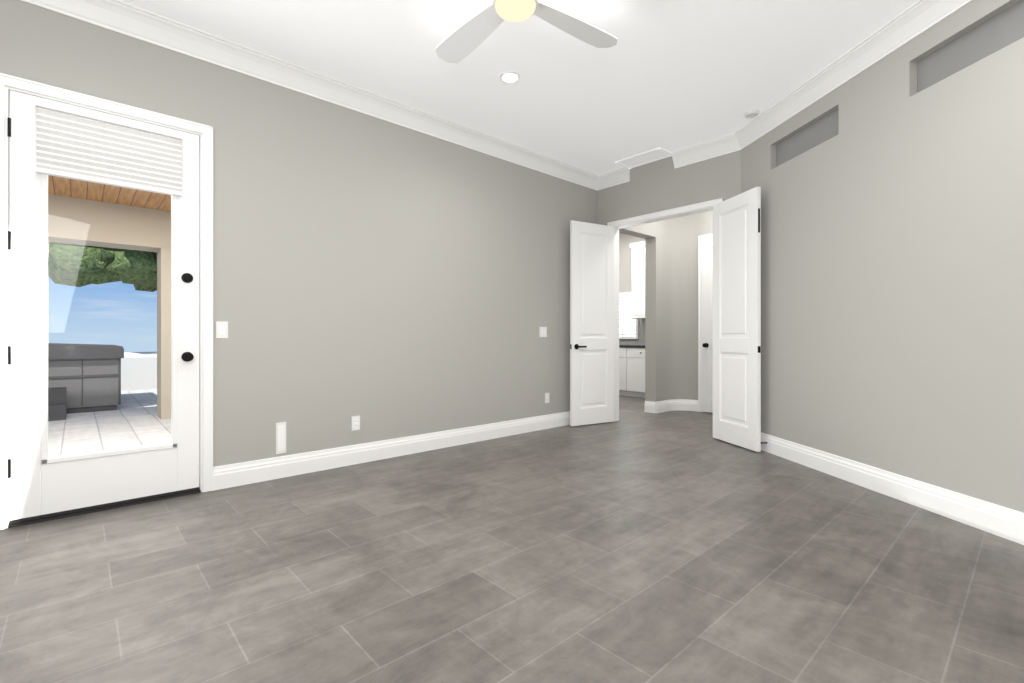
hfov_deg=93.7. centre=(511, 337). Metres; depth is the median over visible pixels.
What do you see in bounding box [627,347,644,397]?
base cabinet
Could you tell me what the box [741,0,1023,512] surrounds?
wall
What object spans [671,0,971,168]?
crown molding
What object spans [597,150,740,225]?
wall
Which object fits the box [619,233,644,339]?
wall
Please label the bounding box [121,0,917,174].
ceiling
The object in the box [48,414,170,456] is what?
patio slab
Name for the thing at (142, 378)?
wall
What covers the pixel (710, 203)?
door frame
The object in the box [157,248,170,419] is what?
patio column
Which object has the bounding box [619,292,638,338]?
window
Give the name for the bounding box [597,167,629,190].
crown molding
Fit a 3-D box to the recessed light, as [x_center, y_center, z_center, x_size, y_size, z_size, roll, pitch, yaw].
[-0.016,-2.055,3.799,0.170,0.009,0.170,0,0,-42]
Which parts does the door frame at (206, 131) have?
exterior door hardware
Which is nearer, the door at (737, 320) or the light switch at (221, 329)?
the light switch at (221, 329)
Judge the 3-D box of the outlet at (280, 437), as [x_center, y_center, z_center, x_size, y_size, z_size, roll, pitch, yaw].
[-1.747,0.759,3.628,0.064,0.235,0.008,0,0,-42]
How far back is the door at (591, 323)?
5.80 m
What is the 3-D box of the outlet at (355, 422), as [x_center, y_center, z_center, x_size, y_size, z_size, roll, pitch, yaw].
[-1.310,0.719,4.024,0.072,0.118,0.008,0,0,-42]
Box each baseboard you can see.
[213,411,569,490]
[644,399,697,412]
[761,432,1023,544]
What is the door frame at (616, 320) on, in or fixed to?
attached to the wall at (657, 186)
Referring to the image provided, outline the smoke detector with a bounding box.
[744,109,758,117]
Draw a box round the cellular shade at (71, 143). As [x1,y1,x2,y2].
[35,98,182,196]
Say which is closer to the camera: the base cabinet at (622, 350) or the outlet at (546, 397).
the outlet at (546, 397)
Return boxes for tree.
[48,242,156,291]
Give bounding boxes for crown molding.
[21,0,596,190]
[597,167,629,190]
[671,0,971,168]
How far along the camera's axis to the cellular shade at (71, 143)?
2.92 m
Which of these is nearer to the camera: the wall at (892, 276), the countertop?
the wall at (892, 276)
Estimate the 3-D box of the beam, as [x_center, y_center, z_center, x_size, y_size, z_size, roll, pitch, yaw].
[-6.208,-1.590,5.291,11.930,0.800,0.450,0,0,-42]
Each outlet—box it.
[276,422,285,453]
[351,416,359,430]
[545,393,548,402]
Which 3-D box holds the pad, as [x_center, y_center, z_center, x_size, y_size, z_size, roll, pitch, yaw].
[-7.727,1.170,7.390,12.500,0.100,4.400,0,0,-42]
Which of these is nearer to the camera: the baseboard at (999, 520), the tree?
the baseboard at (999, 520)
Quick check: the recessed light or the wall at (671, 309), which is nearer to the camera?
the recessed light
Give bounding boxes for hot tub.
[48,343,123,420]
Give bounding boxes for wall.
[0,0,596,466]
[121,352,156,390]
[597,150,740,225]
[619,210,712,412]
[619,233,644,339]
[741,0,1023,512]
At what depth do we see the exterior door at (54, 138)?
2.88 m
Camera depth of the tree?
10.16 m
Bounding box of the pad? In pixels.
[48,389,156,422]
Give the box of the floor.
[0,395,1023,682]
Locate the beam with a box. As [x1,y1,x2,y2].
[48,194,170,251]
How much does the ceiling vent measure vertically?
0.010 m
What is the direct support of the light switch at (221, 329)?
attached to the wall at (384, 280)
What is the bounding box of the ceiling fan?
[435,0,617,63]
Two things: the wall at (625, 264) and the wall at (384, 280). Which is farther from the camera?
the wall at (625, 264)
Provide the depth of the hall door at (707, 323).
6.72 m
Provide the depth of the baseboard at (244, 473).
4.08 m
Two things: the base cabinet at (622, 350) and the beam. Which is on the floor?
the base cabinet at (622, 350)
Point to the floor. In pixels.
(618, 551)
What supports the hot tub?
on the pad
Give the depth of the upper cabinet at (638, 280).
8.69 m
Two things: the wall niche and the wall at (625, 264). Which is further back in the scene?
the wall at (625, 264)
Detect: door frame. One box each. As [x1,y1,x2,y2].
[0,73,212,529]
[607,198,722,226]
[614,206,712,420]
[698,233,712,411]
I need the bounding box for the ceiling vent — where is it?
[615,147,670,168]
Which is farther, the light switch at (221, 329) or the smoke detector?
the smoke detector
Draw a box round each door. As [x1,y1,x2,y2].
[10,90,198,523]
[570,220,613,425]
[702,238,712,412]
[713,187,760,451]
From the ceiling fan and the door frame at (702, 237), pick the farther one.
the door frame at (702, 237)
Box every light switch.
[216,321,227,337]
[539,327,546,336]
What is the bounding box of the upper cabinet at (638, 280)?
[630,241,644,318]
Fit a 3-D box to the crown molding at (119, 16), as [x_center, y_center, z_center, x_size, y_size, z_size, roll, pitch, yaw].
[-1.316,-1.980,3.968,6.600,0.161,0.084,0,0,-42]
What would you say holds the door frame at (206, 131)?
in the wall at (384, 280)
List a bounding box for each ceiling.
[48,175,170,211]
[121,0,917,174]
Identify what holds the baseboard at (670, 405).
attached to the wall at (671, 309)
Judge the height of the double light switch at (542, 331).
0.118 m
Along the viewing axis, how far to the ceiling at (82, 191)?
5.64 m
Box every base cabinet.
[619,347,626,395]
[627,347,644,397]
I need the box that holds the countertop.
[619,343,644,346]
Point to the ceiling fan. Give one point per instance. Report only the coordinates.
(464, 40)
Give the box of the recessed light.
[499,71,520,83]

